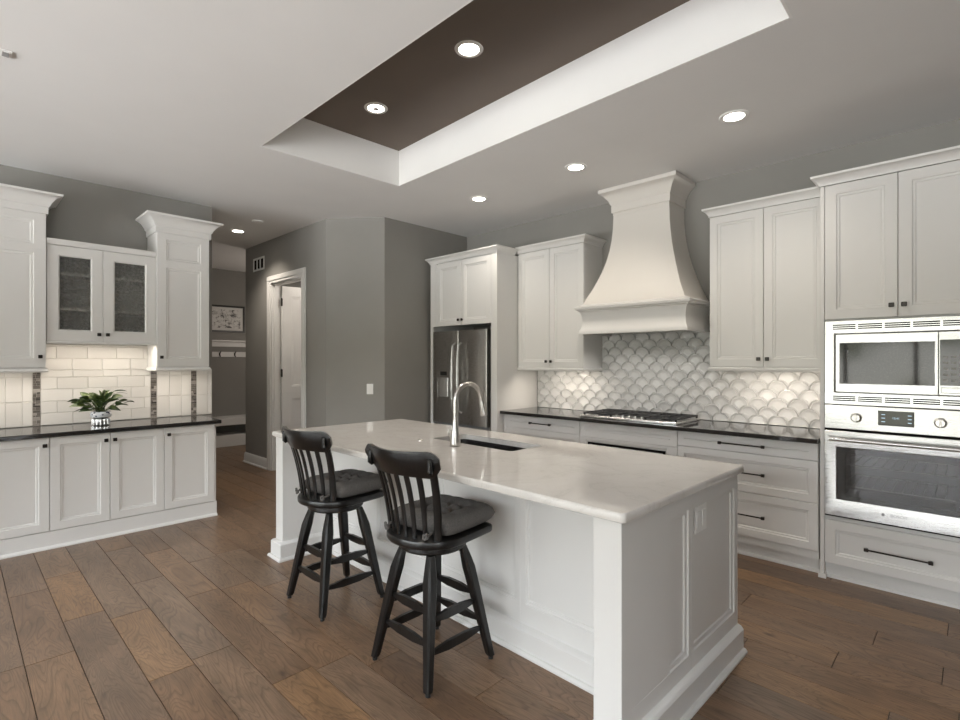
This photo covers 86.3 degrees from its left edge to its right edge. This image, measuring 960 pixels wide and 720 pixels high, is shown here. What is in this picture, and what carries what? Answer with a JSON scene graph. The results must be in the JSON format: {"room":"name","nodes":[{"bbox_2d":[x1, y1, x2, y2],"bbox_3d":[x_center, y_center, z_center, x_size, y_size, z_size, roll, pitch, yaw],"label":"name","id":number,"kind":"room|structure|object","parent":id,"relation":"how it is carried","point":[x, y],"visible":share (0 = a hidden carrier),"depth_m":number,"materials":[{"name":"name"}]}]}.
{"room":"kitchen","nodes":[
{"label":"kitchen","id":0,"kind":"room"},
{"bbox_2d":[0,164,211,428],"bbox_3d":[-5.083,-0.080,3.029,0.120,3.040,6.490,0,0,44],"label":"wall","id":1,"kind":"structure","parent":0,"point":[87,212],"depth_m":4.63,"materials":[{"name":"paint"}]},
{"bbox_2d":[0,183,63,372],"bbox_3d":[-3.721,-0.622,4.026,0.423,1.428,0.651,0,0,44],"label":"wall cabinet","id":2,"kind":"object","parent":1,"relation":"attached to","point":[23,211],"visible":1,"depth_m":4.01,"materials":[{"name":"paint"}]},
{"bbox_2d":[0,368,48,372],"bbox_3d":[-3.749,0.075,4.052,0.336,0.034,0.487,0,0,44],"label":"light","id":3,"kind":"object","parent":2,"relation":"attached to","point":[2,370],"depth_m":4.01,"materials":[{"name":"paint"}]},
{"bbox_2d":[46,237,156,345],"bbox_3d":[-3.332,-0.568,4.503,0.346,0.852,0.769,0,0,44],"label":"upper cabinet","id":4,"kind":"object","parent":1,"relation":"attached to","point":[96,293],"visible":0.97,"depth_m":4.45,"materials":[{"name":"paint"}]},
{"bbox_2d":[46,341,155,345],"bbox_3d":[-3.240,-0.153,4.415,0.060,0.022,0.769,0,0,44],"label":"light","id":5,"kind":"object","parent":4,"relation":"attached to","point":[50,342],"depth_m":4.42,"materials":[{"name":"paint"}]},
{"bbox_2d":[60,272,144,285],"bbox_3d":[-3.343,-0.720,4.514,0.278,0.020,0.727,0,0,44],"label":"shelf","id":6,"kind":"object","parent":4,"relation":"attached to","point":[95,276],"depth_m":4.44,"materials":[{"name":"paint"}]},
{"bbox_2d":[60,307,144,316],"bbox_3d":[-3.343,-0.430,4.514,0.278,0.020,0.727,0,0,44],"label":"shelf","id":7,"kind":"object","parent":4,"relation":"attached to","point":[64,311],"depth_m":4.44,"materials":[{"name":"paint"}]},
{"bbox_2d":[0,344,211,428],"bbox_3d":[-3.403,0.202,4.671,0.012,0.694,1.785,0,0,44],"label":"backsplash","id":8,"kind":"structure","parent":1,"relation":"attached to","point":[26,399],"depth_m":4.61,"materials":[{"name":"tile"}]},
{"bbox_2d":[135,210,222,370],"bbox_3d":[-2.872,-0.622,4.904,0.423,1.428,0.640,0,0,44],"label":"wall cabinet","id":9,"kind":"object","parent":1,"relation":"attached to","point":[181,244],"visible":0.99,"depth_m":4.81,"materials":[{"name":"paint"}]},
{"bbox_2d":[146,367,211,370],"bbox_3d":[-2.899,0.075,4.931,0.336,0.034,0.476,0,0,44],"label":"light","id":10,"kind":"object","parent":9,"relation":"attached to","point":[148,368],"depth_m":4.80,"materials":[{"name":"paint"}]},
{"bbox_2d":[212,268,245,432],"bbox_3d":[-4.634,-0.080,8.889,0.120,3.040,2.940,0,0,44],"label":"wall","id":11,"kind":"structure","parent":0,"point":[228,286],"depth_m":9.03,"materials":[{"name":"paint"}]},
{"bbox_2d":[212,304,244,332],"bbox_3d":[-4.525,-0.739,8.896,0.023,0.467,0.842,0,0,44],"label":"picture frame","id":12,"kind":"object","parent":11,"relation":"attached to","point":[225,318],"visible":0.62,"depth_m":9.00,"materials":[{"name":"beige paper"}]},
{"bbox_2d":[212,309,239,327],"bbox_3d":[-4.525,-0.740,8.895,0.002,0.320,0.700,0,0,44],"label":"print","id":13,"kind":"object","parent":12,"relation":"attached to","point":[221,318],"depth_m":8.97},
{"bbox_2d":[212,340,245,346],"bbox_3d":[-4.380,-0.305,8.963,0.138,0.110,2.200,0,0,44],"label":"wall shelf","id":14,"kind":"object","parent":11,"relation":"attached to","point":[215,343],"visible":0.16,"depth_m":8.96,"materials":[{"name":"paint"}]},
{"bbox_2d":[212,351,245,356],"bbox_3d":[-4.401,-0.121,8.984,0.078,0.103,2.200,0,0,44],"label":"coat rack","id":15,"kind":"object","parent":11,"relation":"attached to","point":[214,354],"visible":0.34,"depth_m":9.00,"materials":[{"name":"paint"}]},
{"bbox_2d":[246,219,325,457],"bbox_3d":[-2.500,-0.080,6.583,2.255,3.040,0.120,0,0,44],"label":"wall","id":16,"kind":"structure","parent":0,"point":[305,246],"depth_m":6.51,"materials":[{"name":"paint"}]},
{"bbox_2d":[243,452,266,469],"bbox_3d":[-2.148,1.370,6.505,2.980,0.140,0.874,0,0,33],"label":"baseboard","id":17,"kind":"structure","parent":16,"relation":"attached to","point":[249,458],"depth_m":7.04,"materials":[{"name":"paint"}]},
{"bbox_2d":[253,256,264,271],"bbox_3d":[-3.025,-1.325,6.999,0.350,0.180,0.009,0,0,44],"label":"air vent","id":18,"kind":"object","parent":16,"relation":"in","point":[258,263],"visible":1,"depth_m":6.99,"materials":[{"name":"white plastic"}]},
{"bbox_2d":[267,267,305,470],"bbox_3d":[-2.406,0.163,6.474,1.050,2.555,0.146,0,0,44],"label":"trim","id":19,"kind":"structure","parent":16,"relation":"attached to","point":[274,283],"depth_m":6.74,"materials":[{"name":"paint"}]},
{"bbox_2d":[281,286,300,429],"bbox_3d":[-2.331,0.217,7.039,0.814,2.425,0.100,0,0,-42],"label":"door","id":20,"kind":"structure","parent":16,"relation":"in","point":[290,296],"depth_m":6.87,"materials":[{"name":"paint"}]},
{"bbox_2d":[282,281,300,287],"bbox_3d":[-2.675,-0.080,7.938,0.120,3.040,1.585,0,0,44],"label":"wall","id":21,"kind":"structure","parent":0,"point":[296,284],"depth_m":7.73,"materials":[{"name":"paint"}]},
{"bbox_2d":[326,217,384,425],"bbox_3d":[-1.390,-0.080,5.787,0.672,3.040,0.125,0,0,5],"label":"wall","id":22,"kind":"structure","parent":0,"point":[355,247],"depth_m":5.72,"materials":[{"name":"paint"}]},
{"bbox_2d":[367,384,372,393],"bbox_3d":[-1.226,0.312,5.702,0.074,0.115,0.010,0,0,5],"label":"light switch","id":23,"kind":"object","parent":22,"relation":"attached to","point":[369,386],"visible":1,"depth_m":5.70,"materials":[{"name":"white plastic"}]},
{"bbox_2d":[385,217,466,422],"bbox_3d":[-0.658,-0.080,6.196,0.120,3.040,1.285,0,0,44],"label":"wall","id":24,"kind":"structure","parent":0,"point":[407,245],"depth_m":5.94,"materials":[{"name":"paint"}]},
{"bbox_2d":[0,0,959,271],"bbox_3d":[-2.086,-1.820,2.086,13.300,0.440,9.500,0,0,44],"label":"ceiling","id":25,"kind":"structure","parent":0,"point":[172,99],"depth_m":3.17,"materials":[{"name":"paint"}]},
{"bbox_2d":[0,48,11,58],"bbox_3d":[-2.574,-1.593,2.539,0.080,0.012,0.372,0,0,44],"label":"ceiling vent","id":26,"kind":"object","parent":25,"relation":"in","point":[4,53],"visible":1,"depth_m":2.65,"materials":[{"name":"white plastic"}]},
{"bbox_2d":[230,229,245,232],"bbox_3d":[-2.978,-1.596,6.301,0.178,0.006,0.178,0,0,44],"label":"recessed light","id":27,"kind":"object","parent":25,"relation":"in","point":[231,230],"visible":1,"depth_m":6.30,"materials":[{"name":"white plastic"}]},
{"bbox_2d":[252,220,262,223],"bbox_3d":[-2.539,-1.589,5.848,0.120,0.019,0.120,0,0,44],"label":"smoke detector","id":28,"kind":"object","parent":25,"relation":"attached to","point":[253,221],"visible":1,"depth_m":5.82,"materials":[{"name":"white plastic"}]},
{"bbox_2d":[470,196,487,201],"bbox_3d":[-0.011,-1.596,5.046,0.178,0.006,0.178,0,0,44],"label":"recessed light","id":29,"kind":"object","parent":25,"relation":"in","point":[474,198],"visible":1,"depth_m":5.03,"materials":[{"name":"white plastic"}]},
{"bbox_2d":[260,0,792,185],"bbox_3d":[-0.047,-1.760,3.149,3.225,0.320,1.262,0,0,44],"label":"trim","id":30,"kind":"structure","parent":25,"relation":"attached to","point":[694,29],"depth_m":3.34,"materials":[{"name":"white paint"}]},
{"bbox_2d":[565,163,586,171],"bbox_3d":[0.791,-1.596,4.223,0.178,0.006,0.178,0,0,44],"label":"recessed light","id":31,"kind":"object","parent":25,"relation":"in","point":[573,167],"visible":1,"depth_m":4.22,"materials":[{"name":"white plastic"}]},
{"bbox_2d":[719,110,748,122],"bbox_3d":[1.661,-1.596,3.346,0.178,0.006,0.178,0,0,44],"label":"recessed light","id":32,"kind":"object","parent":25,"relation":"in","point":[736,115],"visible":1,"depth_m":3.34,"materials":[{"name":"white plastic"}]},
{"bbox_2d":[0,445,959,719],"bbox_3d":[-2.094,1.465,1.885,16.651,0.050,10.200,0,0,44],"label":"floor","id":33,"kind":"structure","parent":0,"point":[194,619],"depth_m":2.61,"materials":[{"name":"brown wood"}]},
{"bbox_2d":[0,437,49,559],"bbox_3d":[-3.653,1.012,3.969,0.626,0.857,0.429,0,0,44],"label":"base cabinet","id":34,"kind":"object","parent":33,"relation":"on","point":[24,464],"visible":0.98,"depth_m":3.82,"materials":[{"name":"paint"}]},
{"bbox_2d":[49,428,164,548],"bbox_3d":[-3.236,1.012,4.401,0.626,0.857,0.772,0,0,44],"label":"base cabinet","id":35,"kind":"object","parent":33,"relation":"on","point":[110,484],"visible":0.98,"depth_m":4.18,"materials":[{"name":"paint"}]},
{"bbox_2d":[0,415,220,440],"bbox_3d":[-3.227,0.566,4.396,0.612,0.032,1.695,0,0,44],"label":"countertop","id":36,"kind":"structure","parent":35,"relation":"on","point":[8,434],"depth_m":4.29,"materials":[{"name":"black stone"}]},
{"bbox_2d":[68,390,133,425],"bbox_3d":[-3.242,0.399,4.413,0.383,0.298,0.485,0,0,44],"label":"potted plant","id":37,"kind":"object","parent":36,"relation":"on","point":[101,415],"visible":1,"depth_m":4.36,"materials":[{"name":"green plant"}]},
{"bbox_2d":[90,411,111,417],"bbox_3d":[-3.257,0.461,4.400,0.156,0.057,0.156,0,0,44],"label":"bowl","id":38,"kind":"object","parent":37,"relation":"on","point":[94,414],"depth_m":4.35,"materials":[{"name":"ceramic"}]},
{"bbox_2d":[164,424,217,525],"bbox_3d":[-2.817,1.012,4.833,0.626,0.857,0.431,0,0,44],"label":"base cabinet","id":39,"kind":"object","parent":33,"relation":"on","point":[189,451],"visible":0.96,"depth_m":4.63,"materials":[{"name":"paint"}]},
{"bbox_2d":[212,414,245,447],"bbox_3d":[-4.299,1.200,8.816,0.458,0.480,2.300,0,0,44],"label":"bench","id":40,"kind":"object","parent":33,"relation":"on","point":[226,439],"visible":0.12,"depth_m":8.68,"materials":[{"name":"paint"}]},
{"bbox_2d":[216,430,245,447],"bbox_3d":[-4.314,1.345,8.830,0.418,0.190,2.300,0,0,44],"label":"shelf","id":41,"kind":"object","parent":40,"relation":"attached to","point":[226,439],"depth_m":8.68,"materials":[{"name":"paint"}]},
{"bbox_2d":[281,426,383,621],"bbox_3d":[-0.884,0.914,3.088,0.490,1.052,0.536,0,0,44],"label":"bar stool","id":42,"kind":"object","parent":33,"relation":"on","point":[316,441],"visible":0.95,"depth_m":2.98,"materials":[{"name":"black wood"}]},
{"bbox_2d":[295,469,387,500],"bbox_3d":[-0.861,0.752,3.149,0.412,0.091,0.485,0,0,44],"label":"seat cushion","id":43,"kind":"object","parent":42,"relation":"on","point":[349,482],"visible":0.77,"depth_m":3.07,"materials":[{"name":"grey fabric"}]},
{"bbox_2d":[365,443,493,697],"bbox_3d":[-0.233,0.914,2.445,0.490,1.052,0.536,0,0,44],"label":"bar stool","id":44,"kind":"object","parent":33,"relation":"on","point":[418,465],"visible":0.94,"depth_m":2.33,"materials":[{"name":"black wood"}]},
{"bbox_2d":[384,494,494,540],"bbox_3d":[-0.210,0.752,2.506,0.412,0.091,0.485,0,0,44],"label":"seat cushion","id":45,"kind":"object","parent":44,"relation":"on","point":[459,514],"visible":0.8,"depth_m":2.43,"materials":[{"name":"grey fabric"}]},
{"bbox_2d":[433,329,490,430],"bbox_3d":[-0.042,0.550,5.929,0.873,1.780,0.733,0,0,44],"label":"refrigerator","id":46,"kind":"object","parent":33,"relation":"on","point":[459,357],"visible":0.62,"depth_m":5.66,"materials":[{"name":"grey metal"}]},
{"bbox_2d":[425,244,536,432],"bbox_3d":[0.016,0.119,5.928,1.158,2.641,0.731,0,0,44],"label":"refrigerator surround","id":47,"kind":"object","parent":33,"relation":"on","point":[478,287],"visible":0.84,"depth_m":5.53,"materials":[{"name":"paint"}]},
{"bbox_2d":[267,437,747,719],"bbox_3d":[-0.128,0.998,3.158,1.166,0.884,2.936,0,0,-45],"label":"kitchen island","id":48,"kind":"object","parent":33,"relation":"on","point":[640,615],"visible":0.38,"depth_m":2.34,"materials":[{"name":"paint"}]},
{"bbox_2d":[272,419,743,523],"bbox_3d":[-0.111,0.537,3.174,1.175,0.035,2.892,0,0,-45],"label":"island countertop","id":49,"kind":"structure","parent":48,"relation":"on","point":[618,485],"depth_m":2.50,"materials":[{"name":"white stone"}]},
{"bbox_2d":[448,381,487,446],"bbox_3d":[-0.065,0.324,3.201,0.288,0.392,0.090,0,0,-33],"label":"faucet","id":50,"kind":"object","parent":49,"relation":"on","point":[454,435],"visible":1,"depth_m":3.12,"materials":[{"name":"silver metal"}]},
{"bbox_2d":[460,439,526,450],"bbox_3d":[0.034,0.659,3.301,0.360,0.206,0.775,0,0,-45],"label":"sink","id":51,"kind":"object","parent":49,"relation":"in","point":[465,441],"visible":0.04,"depth_m":3.48,"materials":[{"name":"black metal"}]},
{"bbox_2d":[694,502,706,533],"bbox_3d":[0.972,0.691,2.255,0.120,0.118,0.009,0,0,-45],"label":"outlet","id":52,"kind":"object","parent":48,"relation":"attached to","point":[700,512],"visible":0.98,"depth_m":2.24,"materials":[{"name":"white plastic"}]},
{"bbox_2d":[697,510,700,527],"bbox_3d":[0.955,0.691,2.233,0.038,0.070,0.002,0,0,-45],"label":"socket","id":53,"kind":"object","parent":52,"relation":"attached to","point":[699,512],"depth_m":2.23,"materials":[{"name":"white plastic"}]},
{"bbox_2d":[702,508,705,525],"bbox_3d":[0.994,0.691,2.273,0.038,0.070,0.002,0,0,-45],"label":"socket","id":54,"kind":"object","parent":52,"relation":"attached to","point":[703,510],"depth_m":2.27,"materials":[{"name":"white plastic"}]},
{"bbox_2d":[504,414,579,442],"bbox_3d":[0.775,0.996,5.271,0.938,0.888,0.620,0,0,44],"label":"base cabinet","id":55,"kind":"object","parent":33,"relation":"on","point":[556,429],"visible":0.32,"depth_m":5.04,"materials":[{"name":"paint"}]},
{"bbox_2d":[580,421,677,455],"bbox_3d":[1.455,0.996,4.638,0.919,0.888,0.585,0,0,44],"label":"base cabinet","id":56,"kind":"object","parent":33,"relation":"on","point":[652,440],"visible":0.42,"depth_m":4.39,"materials":[{"name":"paint"}]},
{"bbox_2d":[678,431,819,572],"bbox_3d":[2.119,0.996,3.972,0.961,0.888,0.620,0,0,44],"label":"base cabinet","id":57,"kind":"object","parent":33,"relation":"on","point":[779,483],"visible":0.61,"depth_m":3.64,"materials":[{"name":"paint"}]},
{"bbox_2d":[500,407,819,443],"bbox_3d":[1.441,0.535,4.602,2.825,0.031,0.630,0,0,44],"label":"countertop","id":58,"kind":"structure","parent":57,"relation":"on","point":[772,432],"depth_m":4.07,"materials":[{"name":"black stone"}]},
{"bbox_2d":[580,409,698,424],"bbox_3d":[1.428,0.494,4.635,0.920,0.049,0.490,0,0,44],"label":"gas cooktop","id":59,"kind":"object","parent":58,"relation":"in","point":[615,414],"visible":1,"depth_m":4.51,"materials":[{"name":"silver metal"}]},
{"bbox_2d":[810,145,959,608],"bbox_3d":[2.752,0.107,3.336,0.902,2.666,0.653,0,0,44],"label":"oven tower","id":60,"kind":"object","parent":33,"relation":"on","point":[890,229],"visible":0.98,"depth_m":3.16,"materials":[{"name":"paint"}]},
{"bbox_2d":[824,404,959,537],"bbox_3d":[2.724,0.653,3.307,0.754,0.734,0.618,0,0,44],"label":"wall oven","id":61,"kind":"object","parent":60,"relation":"in","point":[888,466],"visible":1,"depth_m":3.14,"materials":[{"name":"silver metal"}]},
{"bbox_2d":[825,315,959,409],"bbox_3d":[2.731,0.010,3.314,0.754,0.544,0.539,0,0,44],"label":"microwave","id":62,"kind":"object","parent":60,"relation":"in","point":[914,362],"visible":1,"depth_m":3.13,"materials":[{"name":"silver metal"}]},
{"bbox_2d":[303,0,689,150],"bbox_3d":[-0.050,-1.975,3.150,3.270,0.110,1.300,0,0,44],"label":"ceiling","id":63,"kind":"structure","parent":0,"point":[426,87],"depth_m":3.27,"materials":[{"name":"brown paint"}]},
{"bbox_2d":[364,102,387,113],"bbox_3d":[-0.789,-1.913,3.885,0.178,0.011,0.178,0,0,44],"label":"recessed light","id":64,"kind":"object","parent":63,"relation":"in","point":[372,107],"visible":1,"depth_m":3.87,"materials":[{"name":"white plastic"}]},
{"bbox_2d":[455,40,482,57],"bbox_3d":[-0.068,-1.916,3.151,0.178,0.006,0.178,0,0,44],"label":"recessed light","id":65,"kind":"object","parent":63,"relation":"in","point":[467,48],"visible":1,"depth_m":3.15,"materials":[{"name":"white plastic"}]},
{"bbox_2d":[467,119,959,428],"bbox_3d":[1.153,-0.080,5.437,13.300,3.040,0.140,0,0,44],"label":"wall","id":66,"kind":"structure","parent":0,"point":[795,174],"depth_m":4.40,"materials":[{"name":"paint"}]},
{"bbox_2d":[515,234,605,370],"bbox_3d":[0.830,-0.563,5.373,0.888,1.326,0.396,0,0,44],"label":"upper cabinet","id":67,"kind":"object","parent":66,"relation":"attached to","point":[556,277],"visible":0.98,"depth_m":5.22,"materials":[{"name":"paint"}]},
{"bbox_2d":[517,367,602,370],"bbox_3d":[0.829,0.084,5.399,0.850,0.032,0.356,0,0,44],"label":"light","id":68,"kind":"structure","parent":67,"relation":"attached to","point":[519,368],"depth_m":5.19,"materials":[{"name":"paint"}]},
{"bbox_2d":[574,170,709,335],"bbox_3d":[1.468,-0.923,4.640,1.088,1.346,0.561,0,0,44],"label":"range hood","id":69,"kind":"object","parent":66,"relation":"attached to","point":[648,282],"visible":0.97,"depth_m":4.51,"materials":[{"name":"paint"}]},
{"bbox_2d":[537,331,819,428],"bbox_3d":[1.665,0.124,4.826,2.810,0.789,0.024,0,0,44],"label":"backsplash","id":70,"kind":"structure","parent":66,"relation":"attached to","point":[666,372],"depth_m":4.67,"materials":[{"name":"tile"}]},
{"bbox_2d":[701,186,819,371],"bbox_3d":[2.245,-0.576,4.005,0.861,1.311,0.396,0,0,44],"label":"upper cabinet","id":71,"kind":"object","parent":66,"relation":"attached to","point":[765,251],"visible":0.88,"depth_m":3.87,"materials":[{"name":"paint"}]},
{"bbox_2d":[708,367,819,371],"bbox_3d":[2.272,0.064,4.005,0.823,0.032,0.356,0,0,44],"label":"light","id":72,"kind":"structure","parent":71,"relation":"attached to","point":[761,369],"depth_m":3.85,"materials":[{"name":"paint"}]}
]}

